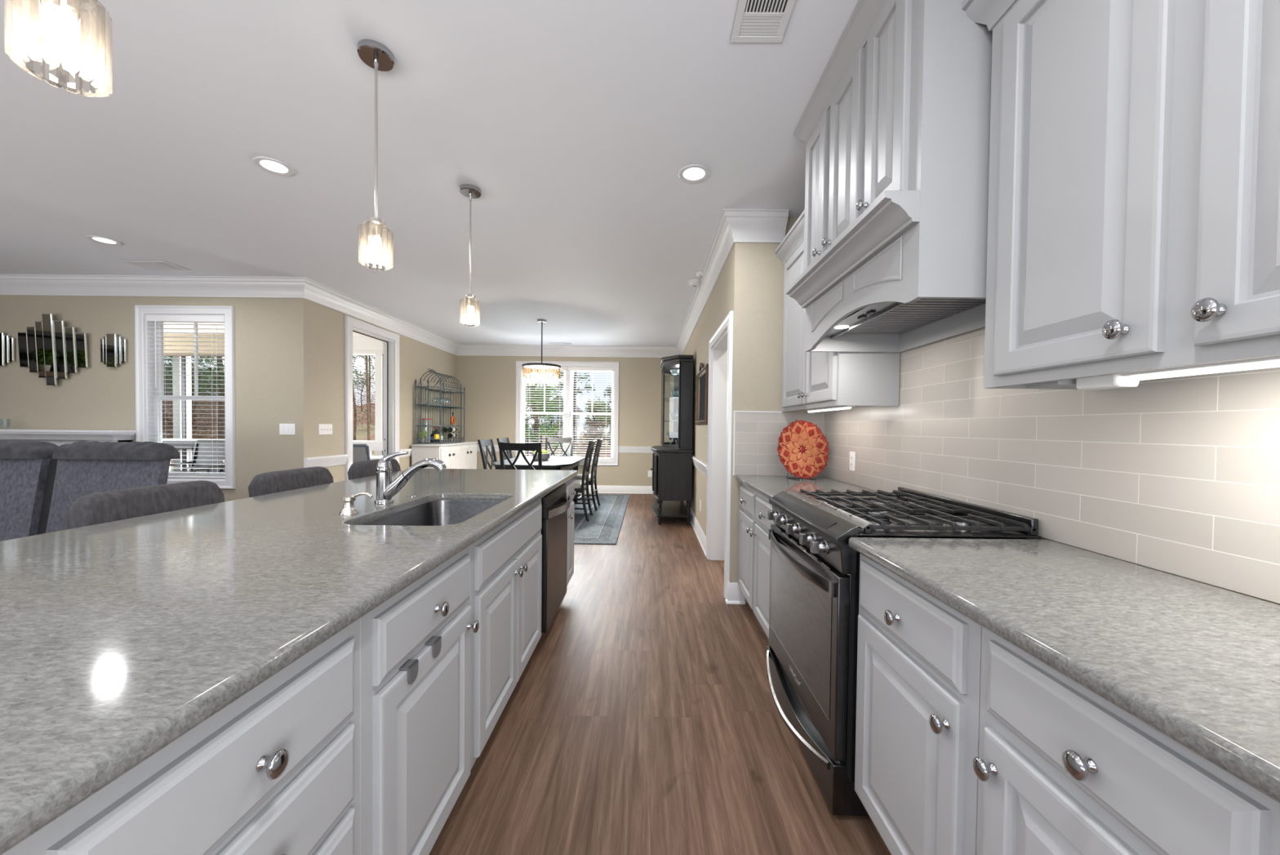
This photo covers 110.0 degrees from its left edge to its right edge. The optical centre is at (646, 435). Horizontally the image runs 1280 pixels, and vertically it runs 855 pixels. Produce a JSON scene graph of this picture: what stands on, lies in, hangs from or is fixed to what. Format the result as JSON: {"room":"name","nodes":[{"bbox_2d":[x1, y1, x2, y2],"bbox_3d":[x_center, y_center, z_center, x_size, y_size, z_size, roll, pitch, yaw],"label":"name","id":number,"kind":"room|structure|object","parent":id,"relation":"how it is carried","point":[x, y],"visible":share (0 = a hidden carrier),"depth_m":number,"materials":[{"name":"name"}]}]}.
{"room":"kitchen","nodes":[
{"label":"kitchen","id":0,"kind":"room"},
{"bbox_2d":[0,295,290,501],"bbox_3d":[-5.603,-0.274,4.786,3.740,2.740,0.140,1,1,0],"label":"wall","id":1,"kind":"structure","parent":0,"point":[98,397],"depth_m":4.71,"materials":[{"name":"paint"}]},
{"bbox_2d":[0,332,14,365],"bbox_3d":[-6.746,-0.902,4.689,0.263,0.345,0.037,1,1,0],"label":"wall mirror","id":2,"kind":"object","parent":1,"relation":"attached to","point":[6,343],"visible":1,"depth_m":4.68,"materials":[{"name":"white mirror"}]},
{"bbox_2d":[17,313,88,385],"bbox_3d":[-6.181,-0.891,4.661,0.708,0.735,0.063,1,1,0],"label":"wall mirror","id":3,"kind":"object","parent":1,"relation":"attached to","point":[39,349],"visible":1,"depth_m":4.66,"materials":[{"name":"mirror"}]},
{"bbox_2d":[100,333,126,366],"bbox_3d":[-5.566,-0.888,4.683,0.263,0.345,0.037,1,1,0],"label":"wall mirror","id":4,"kind":"object","parent":1,"relation":"attached to","point":[113,347],"visible":1,"depth_m":4.67,"materials":[{"name":"white mirror"}]},
{"bbox_2d":[134,304,235,488],"bbox_3d":[-4.826,-0.402,4.766,1.030,1.915,0.166,1,1,0],"label":"window","id":5,"kind":"structure","parent":1,"relation":"in","point":[146,419],"depth_m":4.70,"materials":[{"name":"white paint"}]},
{"bbox_2d":[146,315,225,478],"bbox_3d":[-4.826,-0.404,4.727,0.814,1.698,0.069,1,1,0],"label":"window blind","id":6,"kind":"object","parent":5,"relation":"attached to","point":[153,318],"visible":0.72,"depth_m":4.71,"materials":[{"name":"white plastic"}]},
{"bbox_2d":[279,423,295,435],"bbox_3d":[-3.765,-0.067,4.705,0.165,0.118,0.008,1,1,0],"label":"light switch","id":7,"kind":"object","parent":1,"relation":"attached to","point":[284,428],"visible":1,"depth_m":4.70,"materials":[{"name":"white plastic"}]},
{"bbox_2d":[0,208,789,357],"bbox_3d":[-3.233,-1.542,5.748,8.440,0.185,5.345,1,1,0],"label":"crown molding","id":8,"kind":"structure","parent":1,"relation":"attached to","point":[734,225],"depth_m":4.66,"materials":[{"name":"white paint"}]},
{"bbox_2d":[163,322,364,336],"bbox_3d":[-6.629,-1.693,6.296,5.840,0.100,2.920,1,1,0],"label":"ceiling","id":9,"kind":"structure","parent":0,"point":[164,326],"depth_m":6.92,"materials":[{"name":"white"}]},
{"bbox_2d":[163,333,224,356],"bbox_3d":[-7.945,-1.496,7.412,2.600,0.363,0.050,1,1,0],"label":"beam","id":10,"kind":"structure","parent":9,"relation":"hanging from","point":[164,335],"depth_m":7.40,"materials":[{"name":"beige"}]},
{"bbox_2d":[352,336,382,355],"bbox_3d":[-6.624,-1.531,7.579,5.840,0.270,0.240,1,1,0],"label":"beam","id":11,"kind":"structure","parent":9,"relation":"attached to","point":[362,345],"depth_m":7.51,"materials":[{"name":"white"}]},
{"bbox_2d":[162,438,382,450],"bbox_3d":[-6.643,0.150,7.660,5.840,0.165,0.180,1,1,0],"label":"sill","id":12,"kind":"structure","parent":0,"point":[373,445],"depth_m":7.58,"materials":[{"name":"white wood"}]},
{"bbox_2d":[289,297,456,482],"bbox_3d":[-3.653,-0.285,6.576,0.140,2.740,3.740,1,1,0],"label":"wall","id":13,"kind":"structure","parent":0,"point":[317,331],"depth_m":5.13,"materials":[{"name":"paint"}]},
{"bbox_2d":[303,453,348,467],"bbox_3d":[-3.577,0.290,5.035,0.040,0.120,0.640,1,1,0],"label":"trim","id":14,"kind":"structure","parent":13,"relation":"attached to","point":[336,460],"depth_m":5.00,"materials":[{"name":"white paint"}]},
{"bbox_2d":[344,315,399,479],"bbox_3d":[-3.645,-0.172,5.913,0.166,2.540,1.130,1,1,0],"label":"door","id":15,"kind":"structure","parent":13,"relation":"in","point":[390,340],"depth_m":6.33,"materials":[{"name":"white paint"}]},
{"bbox_2d":[0,0,858,346],"bbox_3d":[-2.568,-1.620,2.600,10.080,0.100,11.910,1,1,0],"label":"ceiling","id":16,"kind":"structure","parent":0,"point":[575,123],"depth_m":2.41,"materials":[{"name":"white paint"}]},
{"bbox_2d":[4,0,112,97],"bbox_3d":[-1.069,-1.087,0.816,0.128,0.864,0.128,1,1,0],"label":"pendant light","id":17,"kind":"object","parent":16,"relation":"hanging from","point":[60,28],"visible":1,"depth_m":0.82,"materials":[{"name":"clear glass"}]},
{"bbox_2d":[86,235,121,245],"bbox_3d":[-4.463,-1.605,3.695,0.184,0.009,0.184,1,1,0],"label":"recessed light","id":18,"kind":"object","parent":16,"relation":"in","point":[96,238],"visible":1,"depth_m":3.69,"materials":[{"name":"white paint"}]},
{"bbox_2d":[120,260,191,270],"bbox_3d":[-4.670,-1.620,4.276,0.420,0.007,0.240,1,1,0],"label":"ceiling vent","id":19,"kind":"object","parent":16,"relation":"in","point":[147,264],"visible":1,"depth_m":4.26,"materials":[{"name":"grey metal"}]},
{"bbox_2d":[142,260,191,270],"bbox_3d":[-4.670,-1.622,4.276,0.420,0.002,0.240,1,1,0],"label":"grille","id":20,"kind":"object","parent":19,"relation":"attached to","point":[147,264],"depth_m":4.29,"materials":[{"name":"grey metal"}]},
{"bbox_2d":[253,156,293,176],"bbox_3d":[-2.159,-1.559,2.604,0.184,0.009,0.184,1,1,0],"label":"recessed light","id":21,"kind":"object","parent":16,"relation":"in","point":[273,166],"visible":1,"depth_m":2.60,"materials":[{"name":"white paint"}]},
{"bbox_2d":[357,39,394,271],"bbox_3d":[-1.090,-1.111,1.811,0.128,0.854,0.128,1,1,0],"label":"pendant light","id":22,"kind":"object","parent":16,"relation":"hanging from","point":[374,54],"visible":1,"depth_m":1.80,"materials":[{"name":"silver metal"}]},
{"bbox_2d":[459,183,481,326],"bbox_3d":[-1.116,-1.130,2.846,0.128,0.854,0.128,1,1,0],"label":"pendant light","id":23,"kind":"object","parent":16,"relation":"hanging from","point":[470,191],"visible":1,"depth_m":2.84,"materials":[{"name":"silver metal"}]},
{"bbox_2d":[522,319,560,386],"bbox_3d":[-1.479,-1.173,6.358,0.536,0.904,0.536,1,1,0],"label":"chandelier","id":24,"kind":"object","parent":16,"relation":"hanging from","point":[535,366],"visible":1,"depth_m":6.35,"materials":[{"name":"silver metal"}]},
{"bbox_2d":[678,164,710,182],"bbox_3d":[0.281,-1.532,2.631,0.184,0.009,0.184,1,1,0],"label":"recessed light","id":25,"kind":"object","parent":16,"relation":"in","point":[694,173],"visible":1,"depth_m":2.63,"materials":[{"name":"white paint"}]},
{"bbox_2d":[730,0,795,42],"bbox_3d":[0.422,-1.513,1.549,0.197,0.007,0.358,1,1,0],"label":"ceiling vent","id":26,"kind":"object","parent":16,"relation":"in","point":[755,20],"visible":1,"depth_m":1.64,"materials":[{"name":"white metal"}]},
{"bbox_2d":[456,355,674,485],"bbox_3d":[-0.683,-0.287,8.500,6.060,2.740,0.140,1,1,0],"label":"wall","id":27,"kind":"structure","parent":0,"point":[489,382],"depth_m":8.43,"materials":[{"name":"paint"}]},
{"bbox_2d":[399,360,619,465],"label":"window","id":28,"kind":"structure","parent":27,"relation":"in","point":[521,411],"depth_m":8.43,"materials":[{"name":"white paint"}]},
{"bbox_2d":[521,366,567,454],"bbox_3d":[-1.916,-0.424,8.450,0.856,1.728,0.069,1,1,0],"label":"window blind","id":29,"kind":"object","parent":28,"relation":"attached to","point":[522,368],"visible":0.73,"depth_m":8.43,"materials":[{"name":"white plastic"}]},
{"bbox_2d":[568,367,613,459],"bbox_3d":[-1.048,-0.415,8.445,0.856,1.728,0.069,1,1,0],"label":"window blind","id":30,"kind":"object","parent":28,"relation":"attached to","point":[611,369],"visible":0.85,"depth_m":8.43,"materials":[{"name":"white plastic"}]},
{"bbox_2d":[577,484,706,555],"bbox_3d":[-1.491,1.040,6.416,4.215,0.145,4.085,1,1,0],"label":"baseboard","id":31,"kind":"structure","parent":27,"relation":"attached to","point":[701,537],"depth_m":8.43,"materials":[{"name":"white paint"}]},
{"bbox_2d":[428,493,891,854],"bbox_3d":[-2.600,1.209,2.652,10.080,0.080,11.910,1,1,0],"label":"floor","id":32,"kind":"structure","parent":0,"point":[645,718],"depth_m":1.81,"materials":[{"name":"brown wood"}]},
{"bbox_2d":[0,428,136,446],"bbox_3d":[-6.387,0.513,4.616,2.090,1.155,0.235,1,1,0],"label":"mantelpiece","id":33,"kind":"object","parent":32,"relation":"on","point":[58,437],"visible":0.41,"depth_m":4.52,"materials":[{"name":"white paint"}]},
{"bbox_2d":[0,428,136,432],"bbox_3d":[-6.381,-0.051,4.606,2.090,0.025,0.235,1,1,0],"label":"mantel shelf","id":34,"kind":"object","parent":33,"relation":"attached to","point":[2,430],"depth_m":4.49,"materials":[{"name":"white paint"}]},
{"bbox_2d":[0,440,180,541],"bbox_3d":[-4.554,0.578,3.411,2.730,1.110,0.950,1,1,0],"label":"sofa","id":35,"kind":"object","parent":32,"relation":"on","point":[40,481],"visible":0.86,"depth_m":3.03,"materials":[{"name":"fabric"}]},
{"bbox_2d":[0,440,58,458],"bbox_3d":[-4.528,0.089,3.108,0.823,0.120,0.190,1,1,0],"label":"cushion","id":36,"kind":"object","parent":35,"relation":"on","point":[12,449],"depth_m":3.04,"materials":[{"name":"grey fabric"}]},
{"bbox_2d":[52,440,180,459],"bbox_3d":[-3.658,0.099,3.103,0.723,0.120,0.190,1,1,0],"label":"cushion","id":37,"kind":"object","parent":35,"relation":"on","point":[79,450],"depth_m":3.02,"materials":[{"name":"grey fabric"}]},
{"bbox_2d":[65,480,224,528],"bbox_3d":[-1.768,0.699,1.813,0.525,0.990,0.500,1,1,0],"label":"bar stool","id":38,"kind":"object","parent":32,"relation":"on","point":[97,508],"visible":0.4,"depth_m":1.73,"materials":[{"name":"fabric"}]},
{"bbox_2d":[2,617,359,854],"bbox_3d":[-0.841,0.785,0.655,0.631,0.882,0.497,1,1,0],"label":"base cabinet","id":39,"kind":"object","parent":32,"relation":"on","point":[275,771],"visible":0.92,"depth_m":0.64,"materials":[{"name":"grey paint"}]},
{"bbox_2d":[248,466,333,497],"bbox_3d":[-1.764,0.686,2.522,0.525,0.990,0.500,1,1,0],"label":"bar stool","id":40,"kind":"object","parent":32,"relation":"on","point":[268,482],"visible":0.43,"depth_m":2.44,"materials":[{"name":"fabric"}]},
{"bbox_2d":[347,458,400,479],"bbox_3d":[-1.760,0.672,3.272,0.525,0.990,0.500,1,1,0],"label":"bar stool","id":41,"kind":"object","parent":32,"relation":"on","point":[358,469],"visible":0.21,"depth_m":3.10,"materials":[{"name":"fabric"}]},
{"bbox_2d":[360,545,479,854],"bbox_3d":[-0.838,0.775,1.181,0.631,0.882,0.552,1,1,0],"label":"base cabinet","id":42,"kind":"object","parent":32,"relation":"on","point":[415,737],"visible":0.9,"depth_m":1.08,"materials":[{"name":"grey paint"}]},
{"bbox_2d":[399,635,441,683],"bbox_3d":[-0.569,0.558,1.119,0.044,0.044,0.162,1,1,0],"label":"towel hook","id":43,"kind":"object","parent":42,"relation":"attached to","point":[411,664],"visible":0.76,"depth_m":1.07,"materials":[{"name":"grey metal"}]},
{"bbox_2d":[411,441,477,468],"bbox_3d":[-3.314,0.597,7.515,0.469,0.950,1.480,1,1,0],"label":"sideboard","id":44,"kind":"object","parent":32,"relation":"on","point":[463,455],"visible":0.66,"depth_m":7.13,"materials":[{"name":"white wood"}]},
{"bbox_2d":[414,368,465,444],"bbox_3d":[-3.371,-0.464,7.461,0.337,1.171,1.232,1,1,0],"label":"etagere","id":45,"kind":"object","parent":44,"relation":"on","point":[460,392],"visible":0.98,"depth_m":7.22,"materials":[{"name":"metal"}]},
{"bbox_2d":[415,440,464,444],"bbox_3d":[-3.378,0.107,7.471,0.332,0.016,1.212,1,1,0],"label":"shelf","id":46,"kind":"object","parent":45,"relation":"attached to","point":[446,441],"depth_m":7.09,"materials":[{"name":"wood"}]},
{"bbox_2d":[416,404,464,408],"bbox_3d":[-3.371,-0.483,7.461,0.332,0.016,1.212,1,1,0],"label":"shelf","id":47,"kind":"object","parent":45,"relation":"attached to","point":[437,406],"depth_m":7.34,"materials":[{"name":"glass"}]},
{"bbox_2d":[470,498,542,769],"bbox_3d":[-0.834,0.761,1.935,0.631,0.882,0.956,1,1,0],"label":"base cabinet","id":48,"kind":"object","parent":32,"relation":"on","point":[506,562],"visible":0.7,"depth_m":1.73,"materials":[{"name":"grey paint"}]},
{"bbox_2d":[541,482,570,634],"bbox_3d":[-0.806,0.748,2.742,0.656,0.880,0.643,1,1,0],"label":"dishwasher","id":49,"kind":"object","parent":32,"relation":"on","point":[555,505],"visible":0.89,"depth_m":2.61,"materials":[{"name":"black metal"}]},
{"bbox_2d":[564,477,575,586],"bbox_3d":[-0.827,0.737,3.241,0.631,0.882,0.345,1,1,0],"label":"base cabinet","id":50,"kind":"object","parent":32,"relation":"on","point":[570,490],"visible":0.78,"depth_m":3.23,"materials":[{"name":"grey paint"}]},
{"bbox_2d":[0,468,577,854],"bbox_3d":[-1.157,0.307,1.585,1.257,0.032,3.705,1,1,0],"label":"countertop","id":51,"kind":"structure","parent":50,"relation":"on","point":[119,638],"depth_m":0.81,"materials":[{"name":"stone"}]},
{"bbox_2d":[339,491,373,515],"bbox_3d":[-1.075,0.249,1.667,0.118,0.082,0.060,1,1,0],"label":"soap dispenser","id":52,"kind":"object","parent":51,"relation":"on","point":[348,500],"visible":1,"depth_m":1.65,"materials":[{"name":"silver metal"}]},
{"bbox_2d":[373,451,446,503],"bbox_3d":[-0.999,0.177,1.905,0.301,0.219,0.072,1,1,0],"label":"faucet","id":53,"kind":"object","parent":51,"relation":"on","point":[386,489],"visible":1,"depth_m":1.89,"materials":[{"name":"silver metal"}]},
{"bbox_2d":[360,499,503,525],"bbox_3d":[-0.835,0.423,1.843,0.456,0.202,0.766,1,1,0],"label":"sink","id":54,"kind":"object","parent":51,"relation":"in","point":[441,512],"visible":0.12,"depth_m":2.18,"materials":[{"name":"metal"}]},
{"bbox_2d":[572,493,629,544],"bbox_3d":[-1.529,1.105,6.500,2.440,0.012,3.470,1,1,0],"label":"area rug","id":55,"kind":"object","parent":32,"relation":"on","point":[603,526],"visible":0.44,"depth_m":5.91,"materials":[{"name":"grey fabric"}]},
{"bbox_2d":[477,438,497,469],"bbox_3d":[-1.927,0.577,6.092,0.574,1.050,0.484,1,1,0],"label":"dining chair","id":56,"kind":"object","parent":55,"relation":"on","point":[486,442],"visible":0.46,"depth_m":6.05,"materials":[{"name":"grey wood"}]},
{"bbox_2d":[498,441,542,469],"bbox_3d":[-1.444,0.595,5.388,0.484,1.050,0.574,1,1,0],"label":"dining chair","id":57,"kind":"object","parent":55,"relation":"on","point":[537,446],"visible":0.41,"depth_m":5.13,"materials":[{"name":"grey wood"}]},
{"bbox_2d":[492,455,585,502],"bbox_3d":[-1.504,0.723,6.522,1.060,0.749,1.840,1,1,0],"label":"dining table","id":58,"kind":"object","parent":55,"relation":"on","point":[554,462],"visible":0.27,"depth_m":6.03,"materials":[{"name":"grey wood"}]},
{"bbox_2d":[545,436,573,470],"bbox_3d":[-1.498,0.556,7.492,0.484,1.050,0.574,1,1,0],"label":"dining chair","id":59,"kind":"object","parent":55,"relation":"on","point":[548,439],"visible":0.38,"depth_m":7.71,"materials":[{"name":"grey wood"}]},
{"bbox_2d":[573,440,595,520],"bbox_3d":[-0.988,0.588,6.077,0.574,1.050,0.484,1,1,0],"label":"dining chair","id":60,"kind":"object","parent":55,"relation":"on","point":[580,486],"visible":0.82,"depth_m":5.89,"materials":[{"name":"grey wood"}]},
{"bbox_2d":[572,438,603,510],"bbox_3d":[-0.964,0.574,6.857,0.574,1.050,0.484,1,1,0],"label":"dining chair","id":61,"kind":"object","parent":55,"relation":"on","point":[592,478],"visible":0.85,"depth_m":6.66,"materials":[{"name":"grey wood"}]},
{"bbox_2d":[650,355,693,524],"bbox_3d":[0.333,0.050,6.310,0.530,2.170,1.260,1,1,0],"label":"china cabinet","id":62,"kind":"object","parent":32,"relation":"on","point":[672,464],"visible":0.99,"depth_m":5.72,"materials":[{"name":"black wood"}]},
{"bbox_2d":[651,500,691,517],"bbox_3d":[0.329,1.021,6.328,0.505,0.017,1.240,1,1,0],"label":"shelf","id":63,"kind":"object","parent":62,"relation":"attached to","point":[677,508],"depth_m":6.14,"materials":[{"name":"grey wood"}]},
{"bbox_2d":[737,482,774,638],"bbox_3d":[0.933,0.767,2.705,0.634,0.882,0.980,1,1,0],"label":"base cabinet","id":64,"kind":"object","parent":32,"relation":"on","point":[753,542],"visible":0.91,"depth_m":2.67,"materials":[{"name":"grey paint"}]},
{"bbox_2d":[736,475,876,498],"bbox_3d":[0.945,0.310,2.692,0.623,0.032,0.981,1,1,0],"label":"countertop","id":65,"kind":"structure","parent":64,"relation":"on","point":[768,486],"depth_m":2.70,"materials":[{"name":"stone"}]},
{"bbox_3d":[1.033,0.216,2.985,0.159,0.146,0.176,1,1,0],"label":"plate stand","id":66,"kind":"object","parent":65,"relation":"on","visible":0},
{"bbox_2d":[777,419,829,478],"bbox_3d":[1.040,0.090,2.964,0.390,0.387,0.079,0,1,-14],"label":"decorative plate","id":67,"kind":"object","parent":66,"relation":"on","point":[802,448],"visible":1,"depth_m":2.97,"materials":[{"name":"orange ceramic"}]},
{"bbox_2d":[766,486,1041,815],"bbox_3d":[0.887,0.738,1.806,0.698,0.972,0.793,1,1,0],"label":"range","id":68,"kind":"object","parent":32,"relation":"on","point":[811,655],"visible":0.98,"depth_m":1.57,"materials":[{"name":"black metal"}]},
{"bbox_2d":[809,495,1041,537],"bbox_3d":[0.947,0.302,1.798,0.582,0.016,0.793,1,1,0],"label":"cooktop","id":69,"kind":"object","parent":68,"relation":"in","point":[892,528],"depth_m":1.46,"materials":[{"name":"black metal"}]},
{"bbox_2d":[854,552,982,854],"bbox_3d":[0.925,0.795,1.149,0.634,0.882,0.508,1,1,0],"label":"base cabinet","id":70,"kind":"object","parent":32,"relation":"on","point":[919,657],"visible":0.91,"depth_m":1.07,"materials":[{"name":"grey paint"}]},
{"bbox_2d":[848,537,1279,802],"bbox_3d":[0.933,0.349,0.540,0.623,0.032,1.718,1,1,0],"label":"countertop","id":71,"kind":"structure","parent":70,"relation":"on","point":[1197,663],"depth_m":0.77,"materials":[{"name":"stone"}]},
{"bbox_2d":[972,626,1279,854],"bbox_3d":[0.922,0.804,0.666,0.634,0.882,0.452,1,1,0],"label":"base cabinet","id":72,"kind":"object","parent":32,"relation":"on","point":[1060,768],"visible":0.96,"depth_m":0.65,"materials":[{"name":"grey paint"}]},
{"bbox_2d":[682,242,755,602],"bbox_3d":[0.698,-0.222,5.803,0.140,2.740,5.240,1,1,0],"label":"wall","id":73,"kind":"structure","parent":0,"point":[734,289],"depth_m":3.20,"materials":[{"name":"paint"}]},
{"bbox_2d":[618,446,706,475],"bbox_3d":[0.047,0.305,6.394,1.155,0.120,4.085,1,1,0],"label":"trim","id":74,"kind":"structure","parent":73,"relation":"attached to","point":[699,464],"depth_m":8.40,"materials":[{"name":"white paint"}]},
{"bbox_2d":[695,362,708,424],"bbox_3d":[0.603,-0.462,4.934,0.044,0.680,0.950,1,1,0],"label":"framed mirror","id":75,"kind":"object","parent":73,"relation":"attached to","point":[702,377],"visible":1,"depth_m":4.90,"materials":[{"name":"gold metal"}]},
{"bbox_2d":[697,372,706,419],"bbox_3d":[0.620,-0.422,4.935,0.007,0.500,0.850,1,1,0],"label":"mirror glass","id":76,"kind":"object","parent":75,"relation":"attached to","point":[701,375],"depth_m":4.98,"materials":[{"name":"white mirror"}]},
{"bbox_2d":[706,310,733,599],"bbox_3d":[0.685,0.143,3.770,0.196,2.085,1.110,1,1,0],"label":"door","id":77,"kind":"structure","parent":73,"relation":"in","point":[721,344],"depth_m":4.21,"materials":[{"name":"white paint"}]},
{"bbox_2d":[734,216,825,476],"bbox_3d":[0.953,-0.172,3.248,0.645,2.740,0.148,1,1,0],"label":"wall","id":78,"kind":"structure","parent":0,"point":[768,311],"depth_m":3.18,"materials":[{"name":"paint"}]},
{"bbox_2d":[724,581,745,604],"bbox_3d":[0.637,1.123,3.209,0.133,0.145,0.058,1,1,0],"label":"baseboard","id":79,"kind":"structure","parent":78,"relation":"attached to","point":[735,594],"depth_m":3.19,"materials":[{"name":"white paint"}]},
{"bbox_2d":[823,301,1279,604],"bbox_3d":[1.319,-0.110,0.056,0.140,2.740,6.530,1,1,0],"label":"wall","id":80,"kind":"structure","parent":0,"point":[1179,475],"depth_m":1.23,"materials":[{"name":"tile"}]},
{"bbox_2d":[774,209,900,411],"bbox_3d":[1.082,-0.724,2.694,0.367,1.133,0.949,1,1,0],"label":"upper cabinet","id":81,"kind":"object","parent":80,"relation":"attached to","point":[810,380],"visible":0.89,"depth_m":2.48,"materials":[{"name":"grey paint"}]},
{"bbox_2d":[805,405,854,412],"bbox_3d":[1.076,-0.160,2.662,0.044,0.029,0.620,1,1,0],"label":"light","id":82,"kind":"object","parent":81,"relation":"attached to","point":[835,407],"visible":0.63,"depth_m":2.59,"materials":[{"name":"white plastic"}]},
{"bbox_2d":[785,0,992,352],"bbox_3d":[0.977,-0.958,1.773,0.573,1.110,0.991,1,1,0],"label":"range hood","id":83,"kind":"object","parent":80,"relation":"attached to","point":[895,128],"visible":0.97,"depth_m":1.43,"materials":[{"name":"grey paint"}]},
{"bbox_2d":[961,0,1279,389],"bbox_3d":[1.070,-0.665,0.500,0.367,1.095,1.636,1,1,0],"label":"upper cabinet","id":84,"kind":"object","parent":80,"relation":"attached to","point":[1134,206],"visible":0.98,"depth_m":0.87,"materials":[{"name":"grey paint"}]},
{"bbox_2d":[1026,378,1076,388],"bbox_3d":[1.070,-0.134,1.115,0.175,0.024,0.095,1,1,0],"label":"under-cabinet light","id":85,"kind":"object","parent":84,"relation":"attached to","point":[1071,383],"visible":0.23,"depth_m":1.10,"materials":[{"name":"grey plastic"}]},
{"bbox_2d":[1075,355,1279,390],"bbox_3d":[1.027,-0.118,0.610,0.055,0.040,0.875,1,1,0],"label":"light","id":86,"kind":"object","parent":84,"relation":"attached to","point":[1131,379],"visible":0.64,"depth_m":0.87,"materials":[{"name":"white plastic"}]},
{"label":"outside","id":87,"kind":"structure","parent":0,"visible":0},
{"bbox_2d":[170,431,610,470],"bbox_3d":[-14.725,0.823,55.104,150.000,0.300,170.000,1,1,0],"label":"ground","id":88,"kind":"structure","parent":87,"point":[603,454],"depth_m":35.00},
{"bbox_2d":[162,383,217,438],"bbox_3d":[-25.300,-0.703,24.995,3.995,4.199,4.103,0,1,-29],"label":"tree","id":89,"kind":"object","parent":88,"relation":"on","point":[196,435],"visible":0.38,"depth_m":24.88,"materials":[{"name":"green plant"}]},
{"bbox_2d":[162,364,218,438],"bbox_3d":[-38.277,-2.480,38.168,12.000,6.400,8.800,1,1,0],"label":"house","id":90,"kind":"structure","parent":88,"relation":"on","point":[209,402],"depth_m":34.16,"materials":[{"name":"brown brick"}]},
{"bbox_2d":[164,355,225,461],"bbox_3d":[-20.107,-3.451,21.484,4.760,9.366,5.699,0,1,-40],"label":"pine tree","id":91,"kind":"object","parent":88,"relation":"on","point":[221,418],"visible":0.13,"depth_m":20.30,"materials":[{"name":"green plant"}]},
{"bbox_2d":[352,355,368,439],"bbox_3d":[-12.083,-4.745,18.566,2.463,12.234,2.613,1,1,0],"label":"pine tree","id":92,"kind":"object","parent":88,"relation":"on","point":[353,394],"visible":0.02,"depth_m":18.52,"materials":[{"name":"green plant"}]},
{"bbox_2d":[352,355,374,440],"bbox_3d":[-10.499,-4.655,16.850,2.396,12.152,2.640,0,1,-12],"label":"pine tree","id":93,"kind":"object","parent":88,"relation":"on","point":[366,371],"visible":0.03,"depth_m":17.01,"materials":[{"name":"green plant"}]},
{"bbox_2d":[352,360,374,430],"bbox_3d":[-13.861,-1.669,24.246,4.700,5.844,4.454,1,1,24],"label":"tree","id":94,"kind":"object","parent":88,"relation":"on","point":[372,422],"visible":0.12,"depth_m":23.38,"materials":[{"name":"green plant"}]},
{"bbox_2d":[524,369,555,443],"bbox_3d":[-8.945,-2.447,31.930,4.387,7.241,5.083,0,1,-28],"label":"tree","id":95,"kind":"object","parent":88,"relation":"on","point":[528,391],"visible":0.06,"depth_m":31.83,"materials":[{"name":"green plant"}]},
{"bbox_2d":[524,369,563,455],"bbox_3d":[-5.851,-1.516,23.983,2.916,5.738,3.901,0,1,-34],"label":"tree","id":96,"kind":"object","parent":88,"relation":"on","point":[533,397],"visible":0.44,"depth_m":23.91,"materials":[{"name":"green plant"}]},
{"bbox_2d":[538,395,583,444],"bbox_3d":[-9.032,-1.640,48.318,3.600,5.000,8.220,1,1,0],"label":"house","id":97,"kind":"structure","parent":88,"relation":"on","point":[578,410],"depth_m":45.96,"materials":[{"name":"white"}]},
{"bbox_2d":[551,370,595,450],"bbox_3d":[-5.479,-4.368,33.916,3.351,11.064,3.106,2,1,43],"label":"pine tree","id":98,"kind":"object","parent":88,"relation":"on","point":[562,374],"visible":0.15,"depth_m":33.89,"materials":[{"name":"green plant"}]},
{"bbox_2d":[577,418,608,450],"bbox_3d":[-4.211,0.060,35.940,3.085,2.830,2.904,2,1,40],"label":"tree","id":99,"kind":"object","parent":88,"relation":"on","point":[592,428],"visible":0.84,"depth_m":35.70,"materials":[{"name":"green plant"}]},
{"bbox_2d":[584,395,611,446],"bbox_3d":[-4.571,-1.197,41.045,3.882,4.989,3.886,1,1,35],"label":"tree","id":100,"kind":"object","parent":88,"relation":"on","point":[595,408],"visible":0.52,"depth_m":40.85,"materials":[{"name":"green plant"}]},
{"bbox_3d":[-6.661,1.166,6.348,5.840,0.180,2.920,1,1,0],"label":"floor","id":101,"kind":"structure","parent":0,"visible":0},
{"bbox_2d":[162,440,222,473],"bbox_3d":[-7.219,0.577,7.356,1.900,0.950,0.310,1,1,0],"label":"table","id":102,"kind":"object","parent":101,"relation":"on","point":[171,442],"visible":0.03,"depth_m":7.46,"materials":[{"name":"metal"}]},
{"bbox_2d":[169,439,225,473],"bbox_3d":[-6.689,0.573,6.592,0.575,1.002,0.658,1,1,5],"label":"patio chair","id":103,"kind":"object","parent":101,"relation":"on","point":[198,453],"visible":0.32,"depth_m":6.83,"materials":[{"name":"black metal"}]},
{"bbox_2d":[168,354,382,470],"bbox_3d":[-6.639,-0.173,7.654,5.840,2.450,0.130,1,1,0],"label":"column","id":104,"kind":"structure","parent":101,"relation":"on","point":[180,408],"depth_m":7.59,"materials":[{"name":"white wood"}]},
{"bbox_2d":[352,443,369,462],"bbox_3d":[-4.069,0.606,6.370,0.575,1.002,0.658,1,1,-6],"label":"patio chair","id":105,"kind":"object","parent":101,"relation":"on","point":[361,452],"visible":0.05,"depth_m":6.10,"materials":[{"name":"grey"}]},
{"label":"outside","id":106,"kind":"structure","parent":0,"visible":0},
{"bbox_2d":[352,402,374,454],"bbox_3d":[-13.171,-0.362,23.734,8.253,3.508,25.845,0,1,-34],"label":"hillside","id":107,"kind":"structure","parent":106,"point":[362,434],"depth_m":23.93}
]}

